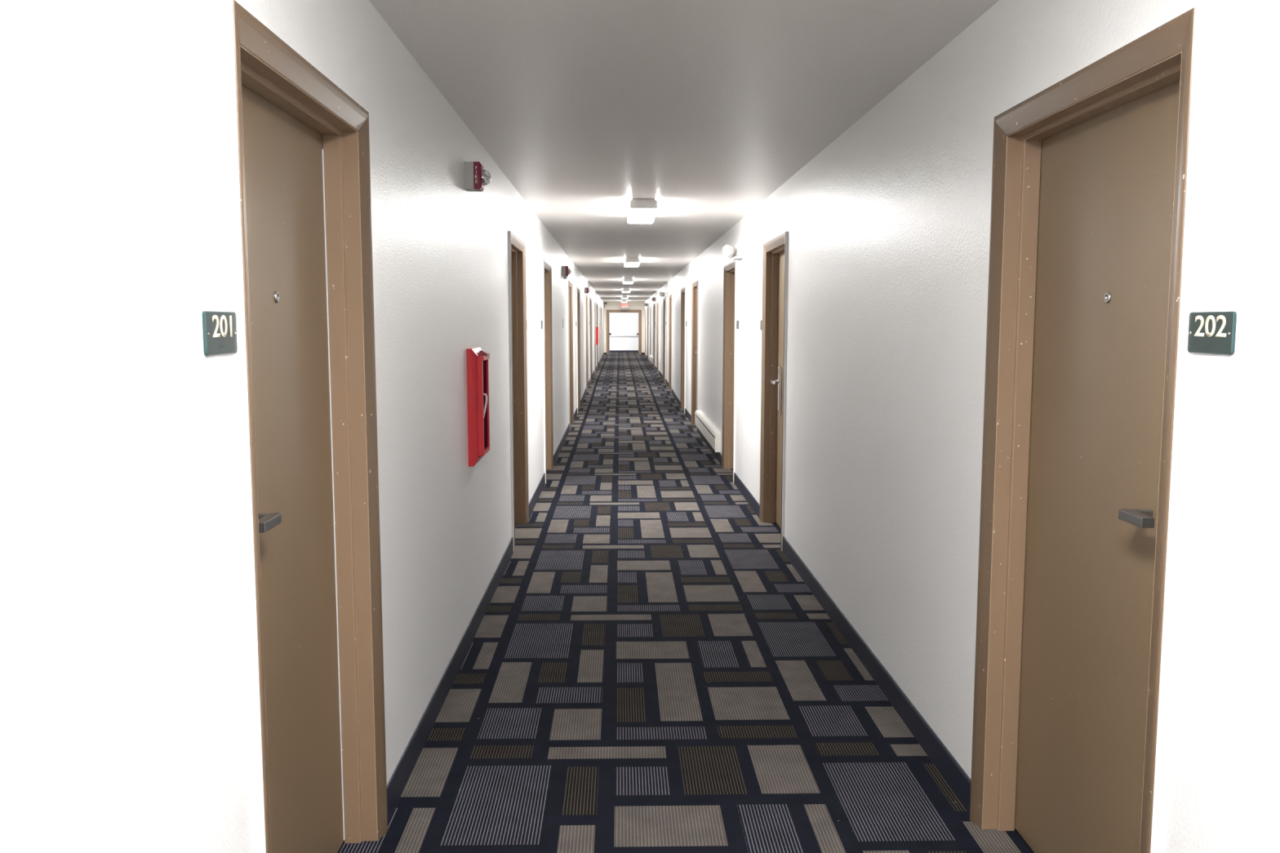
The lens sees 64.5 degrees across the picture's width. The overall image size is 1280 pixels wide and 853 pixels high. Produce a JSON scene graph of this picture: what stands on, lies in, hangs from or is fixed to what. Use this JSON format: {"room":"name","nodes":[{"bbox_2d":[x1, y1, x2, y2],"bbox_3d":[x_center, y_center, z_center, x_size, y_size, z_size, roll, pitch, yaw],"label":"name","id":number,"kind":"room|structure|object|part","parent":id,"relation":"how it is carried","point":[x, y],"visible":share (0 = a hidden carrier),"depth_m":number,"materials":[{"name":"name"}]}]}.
{"room":"hotel corridor","nodes":[
{"label":"hotel corridor","id":0,"kind":"room"},
{"bbox_2d":[0,0,603,852],"bbox_3d":[-1.155,-1.570,18.487,0.140,2.484,53.140,0,6,-1],"label":"wall","id":1,"kind":"structure","parent":0,"point":[126,724],"depth_m":1.62,"materials":[{"name":"paint"}]},
{"bbox_2d":[202,311,237,355],"bbox_3d":[-0.750,-0.167,1.815,0.007,0.077,0.142,0,6,-1],"label":"number plate","id":2,"kind":"object","parent":1,"relation":"attached to","point":[219,327],"visible":1,"depth_m":1.80,"materials":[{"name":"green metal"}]},
{"bbox_2d":[223,0,387,852],"bbox_3d":[-0.825,0.217,2.440,0.158,2.101,0.998,0,6,-1],"label":"door","id":3,"kind":"structure","parent":1,"relation":"in","point":[300,144],"depth_m":2.60,"materials":[{"name":"brown paint"}]},
{"bbox_3d":[-0.816,0.205,2.160,0.071,0.022,0.112,0,6,-1],"label":"handle","id":4,"kind":"part","parent":3,"relation":"part of","materials":[{"name":"metal"}]},
{"bbox_2d":[464,161,490,191],"bbox_3d":[-0.755,-1.167,4.736,0.116,0.123,0.101,0,6,-1],"label":"fire alarm strobe","id":5,"kind":"object","parent":1,"relation":"attached to","point":[476,177],"visible":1,"depth_m":4.69,"materials":[{"name":"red plastic"}]},
{"bbox_2d":[466,346,489,466],"bbox_3d":[-0.772,-0.102,4.921,0.085,0.556,0.300,0,6,-1],"label":"fire extinguisher cabinet","id":6,"kind":"object","parent":1,"relation":"attached to","point":[477,362],"visible":1,"depth_m":4.80,"materials":[{"name":"red metal"}]},
{"bbox_3d":[-0.762,-0.107,4.921,0.044,0.474,0.228,0,6,-1],"label":"cabinet door","id":7,"kind":"part","parent":6,"relation":"part of","materials":[{"name":"red metal"}]},
{"bbox_3d":[-0.742,-0.099,4.851,0.028,0.121,0.013,0,6,-1],"label":"pull handle","id":8,"kind":"part","parent":6,"relation":"part of","materials":[{"name":"white plastic"}]},
{"bbox_2d":[386,352,604,822],"bbox_3d":[-1.078,-0.470,18.531,0.010,0.207,53.000,0,6,-1],"label":"baseboard","id":9,"kind":"structure","parent":1,"relation":"attached to","point":[396,785],"depth_m":4.12,"materials":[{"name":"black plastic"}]},
{"bbox_2d":[507,231,528,552],"bbox_3d":[-0.918,-0.264,7.128,0.158,2.101,1.042,0,6,-1],"label":"door","id":10,"kind":"structure","parent":1,"relation":"in","point":[516,246],"depth_m":7.55,"materials":[{"name":"brown paint"}]},
{"bbox_2d":[542,258,553,484],"bbox_3d":[-0.975,-0.557,9.993,0.158,2.101,1.042,0,6,-1],"label":"door","id":11,"kind":"structure","parent":1,"relation":"in","point":[546,267],"depth_m":10.41,"materials":[{"name":"brown paint"}]},
{"bbox_2d":[561,266,571,279],"bbox_3d":[-0.913,-1.921,12.655,0.116,0.162,0.100,0,6,-1],"label":"fire alarm strobe","id":12,"kind":"object","parent":1,"relation":"attached to","point":[566,271],"visible":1,"depth_m":12.61,"materials":[{"name":"grey paint"}]},
{"bbox_2d":[568,280,573,431],"bbox_3d":[-1.069,-1.038,14.682,0.158,2.101,1.042,0,6,-1],"label":"door","id":13,"kind":"structure","parent":1,"relation":"in","point":[570,283],"depth_m":15.10,"materials":[{"name":"brown paint"}]},
{"bbox_2d":[576,286,580,411],"bbox_3d":[-1.121,-1.311,17.343,0.158,2.100,1.042,0,6,-1],"label":"door","id":14,"kind":"structure","parent":1,"relation":"in","point":[578,312],"depth_m":17.75,"materials":[{"name":"brown paint"}]},
{"bbox_2d":[585,293,588,391],"bbox_3d":[-1.208,-1.788,21.696,0.158,2.040,1.042,0,6,-1],"label":"door","id":15,"kind":"structure","parent":1,"relation":"in","point":[586,295],"depth_m":22.09,"materials":[{"name":"brown paint"}]},
{"bbox_2d":[584,287,590,293],"bbox_3d":[-1.074,-2.786,20.757,0.116,0.123,0.100,0,6,-1],"label":"fire alarm strobe","id":16,"kind":"object","parent":1,"relation":"attached to","point":[587,290],"visible":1,"depth_m":20.71,"materials":[{"name":"grey paint"}]},
{"bbox_2d":[589,297,591,380],"bbox_3d":[-1.265,-2.095,24.529,0.158,2.007,1.042,0,6,-1],"label":"door","id":17,"kind":"structure","parent":1,"relation":"in","point":[590,308],"depth_m":24.96,"materials":[{"name":"brown paint"}]},
{"bbox_2d":[593,301,595,373],"bbox_3d":[-1.347,-2.521,28.686,0.158,2.006,1.042,0,6,-1],"label":"door","id":18,"kind":"structure","parent":1,"relation":"in","point":[593,301],"depth_m":29.09,"materials":[{"name":"brown paint"}]},
{"bbox_2d":[596,303,598,368],"bbox_3d":[-1.407,-2.827,31.670,0.158,2.006,1.042,0,6,-1],"label":"door","id":19,"kind":"structure","parent":1,"relation":"in","point":[597,304],"depth_m":31.97,"materials":[{"name":"brown paint"}]},
{"bbox_2d":[595,326,599,345],"bbox_3d":[-1.283,-2.735,30.611,0.085,0.556,0.300,0,6,-1],"label":"fire extinguisher cabinet","id":20,"kind":"object","parent":1,"relation":"attached to","point":[597,328],"visible":1,"depth_m":30.48,"materials":[{"name":"red metal"}]},
{"bbox_3d":[-1.304,-2.735,30.611,0.044,0.556,0.300,0,6,-1],"label":"trim frame","id":21,"kind":"part","parent":20,"relation":"part of","materials":[{"name":"red metal"}]},
{"bbox_2d":[599,305,599,364],"bbox_3d":[-1.486,-3.235,35.649,0.158,2.006,1.042,0,6,-1],"label":"door","id":22,"kind":"structure","parent":1,"relation":"in","point":[599,305],"depth_m":35.14,"materials":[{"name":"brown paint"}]},
{"bbox_2d":[600,306,601,359],"bbox_3d":[-1.547,-3.549,38.712,0.158,2.006,1.042,0,6,-1],"label":"door","id":23,"kind":"structure","parent":1,"relation":"in","point":[601,307],"depth_m":38.21,"materials":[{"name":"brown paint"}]},
{"bbox_2d":[602,308,603,355],"bbox_3d":[-1.625,-3.948,42.611,0.158,2.006,1.042,0,6,-1],"label":"door","id":24,"kind":"structure","parent":1,"relation":"in","point":[602,308],"depth_m":42.09,"materials":[{"name":"brown paint"}]},
{"bbox_2d":[603,302,644,352],"bbox_3d":[-0.707,-4.298,44.860,1.805,2.434,0.140,0,6,-1],"label":"wall","id":25,"kind":"structure","parent":0,"point":[610,305],"depth_m":44.70,"materials":[{"name":"beige paint"}]},
{"bbox_2d":[606,309,641,355],"bbox_3d":[-0.714,-4.204,45.212,1.550,1.985,0.860,0,6,-1],"label":"door frame","id":26,"kind":"structure","parent":25,"relation":"in","point":[608,311],"depth_m":44.81,"materials":[{"name":"brown paint"}]},
{"bbox_2d":[609,312,638,350],"bbox_3d":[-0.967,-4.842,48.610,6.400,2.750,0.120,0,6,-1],"label":"door","id":27,"kind":"structure","parent":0,"point":[620,323],"depth_m":48.58,"materials":[{"name":"paint"}]},
{"bbox_2d":[609,350,638,352],"bbox_3d":[-0.966,-3.609,48.670,6.140,0.095,0.012,0,6,-1],"label":"baseboard","id":28,"kind":"structure","parent":27,"relation":"attached to","point":[611,351],"depth_m":48.66,"materials":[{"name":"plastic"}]},
{"bbox_2d":[609,335,638,337],"bbox_3d":[-0.966,-4.321,48.586,6.140,0.070,0.034,0,6,-1],"label":"rail","id":29,"kind":"object","parent":27,"relation":"attached to","point":[610,335],"visible":0.3,"depth_m":48.58,"materials":[{"name":"white metal"}]},
{"bbox_2d":[368,0,999,302],"bbox_3d":[-0.182,-2.867,18.373,2.085,0.120,53.140,0,6,-1],"label":"ceiling","id":30,"kind":"structure","parent":0,"point":[703,109],"depth_m":4.06,"materials":[{"name":"paint"}]},
{"bbox_2d":[621,302,627,307],"bbox_3d":[-0.667,-5.274,43.736,0.306,0.264,0.104,0,6,-1],"label":"exit sign","id":31,"kind":"object","parent":30,"relation":"hanging from","point":[623,304],"visible":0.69,"depth_m":43.72,"materials":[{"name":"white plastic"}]},
{"bbox_2d":[622,288,630,293],"bbox_3d":[-0.388,-3.800,28.414,0.222,0.072,1.210,0,6,-1],"label":"ceiling light","id":32,"kind":"object","parent":30,"relation":"attached to","point":[624,291],"visible":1,"depth_m":27.82,"materials":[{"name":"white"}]},
{"bbox_2d":[622,278,633,284],"bbox_3d":[-0.254,-3.113,21.710,0.222,0.072,1.210,0,6,-1],"label":"ceiling light","id":33,"kind":"object","parent":30,"relation":"attached to","point":[625,281],"visible":1,"depth_m":21.11,"materials":[{"name":"white plastic"}]},
{"bbox_2d":[624,257,639,266],"bbox_3d":[-0.120,-2.419,14.937,0.222,0.072,1.210,0,6,-1],"label":"ceiling light","id":34,"kind":"object","parent":30,"relation":"attached to","point":[628,261],"visible":1,"depth_m":14.36,"materials":[{"name":"white plastic"}]},
{"bbox_2d":[627,198,658,223],"bbox_3d":[0.015,-1.723,8.151,0.222,0.072,1.210,0,6,-1],"label":"ceiling light","id":35,"kind":"object","parent":30,"relation":"attached to","point":[641,211],"visible":1,"depth_m":7.75,"materials":[{"name":"white plastic"}]},
{"bbox_2d":[337,352,1034,852],"bbox_3d":[-0.405,-0.555,20.496,6.600,0.235,57.300,0,6,-1],"label":"floor","id":36,"kind":"structure","parent":0,"point":[647,668],"depth_m":4.10,"materials":[{"name":"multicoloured carpet"}]},
{"bbox_2d":[644,0,1279,852],"bbox_3d":[0.790,-1.574,18.525,0.140,2.484,53.140,0,6,-1],"label":"wall","id":37,"kind":"structure","parent":0,"point":[887,225],"depth_m":3.22,"materials":[{"name":"paint"}]},
{"bbox_2d":[644,308,645,355],"bbox_3d":[0.300,-3.952,42.649,0.158,2.006,1.042,0,6,-1],"label":"door","id":38,"kind":"structure","parent":37,"relation":"in","point":[645,308],"depth_m":43.10,"materials":[{"name":"brown paint"}]},
{"bbox_2d":[647,306,648,359],"bbox_3d":[0.379,-3.548,38.710,0.158,2.006,1.042,0,6,-1],"label":"door","id":39,"kind":"structure","parent":37,"relation":"in","point":[647,307],"depth_m":38.88,"materials":[{"name":"brown paint"}]},
{"bbox_2d":[649,305,651,364],"bbox_3d":[0.442,-3.222,35.527,0.158,2.006,1.042,0,6,-1],"label":"door","id":40,"kind":"structure","parent":37,"relation":"in","point":[651,305],"depth_m":35.11,"materials":[{"name":"brown paint"}]},
{"bbox_2d":[649,355,653,364],"bbox_3d":[0.387,-2.242,33.772,0.063,0.203,2.900,0,6,-1],"label":"baseboard heater","id":41,"kind":"object","parent":37,"relation":"attached to","point":[651,356],"visible":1,"depth_m":33.45,"materials":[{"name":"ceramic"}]},
{"bbox_2d":[653,303,655,367],"bbox_3d":[0.518,-2.833,31.728,0.158,2.006,1.042,0,6,-1],"label":"door","id":42,"kind":"structure","parent":37,"relation":"in","point":[654,337],"depth_m":32.13,"materials":[{"name":"brown paint"}]},
{"bbox_2d":[657,301,658,373],"bbox_3d":[0.577,-2.527,28.744,0.158,2.006,1.042,0,6,-1],"label":"door","id":43,"kind":"structure","parent":37,"relation":"in","point":[658,301],"depth_m":28.32,"materials":[{"name":"brown paint"}]},
{"bbox_2d":[658,291,666,297],"bbox_3d":[0.530,-3.061,23.519,0.177,0.127,0.284,0,6,-1],"label":"emergency light","id":44,"kind":"object","parent":37,"relation":"attached to","point":[661,294],"visible":1,"depth_m":23.40,"materials":[{"name":"grey paint"}]},
{"bbox_2d":[662,297,666,380],"bbox_3d":[0.661,-2.092,24.507,0.158,2.007,1.042,0,6,-1],"label":"door","id":45,"kind":"structure","parent":37,"relation":"in","point":[664,299],"depth_m":24.95,"materials":[{"name":"brown paint"}]},
{"bbox_2d":[668,293,671,392],"bbox_3d":[0.718,-1.785,21.674,0.158,2.041,1.042,0,6,-1],"label":"door","id":46,"kind":"structure","parent":37,"relation":"in","point":[670,295],"depth_m":22.10,"materials":[{"name":"brown paint"}]},
{"bbox_2d":[680,286,685,413],"bbox_3d":[0.805,-1.308,17.311,0.158,2.100,1.042,0,6,-1],"label":"door","id":47,"kind":"structure","parent":37,"relation":"in","point":[682,290],"depth_m":17.72,"materials":[{"name":"brown paint"}]},
{"bbox_2d":[691,280,698,431],"bbox_3d":[0.858,-1.034,14.646,0.158,2.101,1.042,0,6,-1],"label":"door","id":48,"kind":"structure","parent":37,"relation":"in","point":[695,286],"depth_m":15.06,"materials":[{"name":"brown paint"}]},
{"bbox_2d":[694,409,720,452],"bbox_3d":[0.812,0.027,12.441,0.063,0.203,2.950,0,6,-1],"label":"baseboard heater","id":49,"kind":"object","parent":37,"relation":"attached to","point":[710,433],"visible":1,"depth_m":11.85,"materials":[{"name":"metal"}]},
{"bbox_3d":[0.785,0.053,12.443,0.008,0.128,2.938,0,6,-1],"label":"panel","id":50,"kind":"part","parent":49,"relation":"part of","materials":[{"name":"metal"}]},
{"bbox_3d":[0.841,0.177,10.977,0.063,0.203,0.006,0,6,-1],"label":"panel","id":51,"kind":"part","parent":49,"relation":"part of","materials":[{"name":"metal"}]},
{"bbox_2d":[721,260,737,483],"bbox_3d":[0.950,-0.561,10.031,0.158,2.101,1.042,0,6,-1],"label":"door","id":52,"kind":"structure","parent":37,"relation":"in","point":[730,269],"depth_m":10.46,"materials":[{"name":"brown paint"}]},
{"bbox_2d":[722,244,742,260],"bbox_3d":[0.818,-1.560,9.069,0.177,0.127,0.284,0,6,-1],"label":"emergency light","id":53,"kind":"object","parent":37,"relation":"attached to","point":[728,251],"visible":1,"depth_m":8.96,"materials":[{"name":"white plastic"}]},
{"bbox_3d":[0.767,-1.554,8.973,0.017,0.095,0.096,-5,8,-40],"label":"lamp glass","id":54,"kind":"part","parent":53,"relation":"part of","materials":[{"name":"plastic"}]},
{"bbox_2d":[736,320,738,328],"bbox_3d":[0.899,-0.940,9.352,0.006,0.077,0.142,0,6,-1],"label":"number plate","id":55,"kind":"object","parent":37,"relation":"attached to","point":[737,322],"visible":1,"depth_m":9.33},
{"bbox_2d":[759,231,788,551],"bbox_3d":[1.007,-0.268,7.166,0.158,2.101,1.042,0,6,-1],"label":"door","id":56,"kind":"structure","parent":37,"relation":"in","point":[775,251],"depth_m":7.56,"materials":[{"name":"brown paint"}]},
{"bbox_3d":[0.984,-0.323,7.370,0.050,0.028,0.121,0,6,-1],"label":"handle","id":57,"kind":"part","parent":56,"relation":"part of","materials":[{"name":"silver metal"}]},
{"bbox_3d":[1.020,-0.280,7.422,0.026,0.323,0.068,0,6,-1],"label":"lock plate","id":58,"kind":"part","parent":56,"relation":"part of","materials":[{"name":"silver metal"}]},
{"bbox_2d":[644,352,970,814],"bbox_3d":[0.717,-0.474,18.566,0.010,0.207,53.000,0,6,-1],"label":"baseboard","id":59,"kind":"structure","parent":37,"relation":"attached to","point":[954,775],"depth_m":4.20,"materials":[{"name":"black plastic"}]},
{"bbox_2d":[969,5,1204,852],"bbox_3d":[1.099,0.211,2.501,0.158,2.101,1.020,0,6,-1],"label":"door","id":60,"kind":"structure","parent":37,"relation":"in","point":[1093,172],"depth_m":2.56,"materials":[{"name":"brown paint"}]},
{"bbox_3d":[1.101,0.200,2.210,0.071,0.022,0.112,0,6,-1],"label":"handle","id":61,"kind":"part","parent":60,"relation":"part of","materials":[{"name":"metal"}]},
{"bbox_2d":[1187,311,1236,355],"bbox_3d":[1.048,-0.172,1.862,0.007,0.077,0.142,0,6,-1],"label":"number plate","id":62,"kind":"object","parent":37,"relation":"attached to","point":[1209,332],"visible":1,"depth_m":1.85,"materials":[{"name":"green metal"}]}
]}

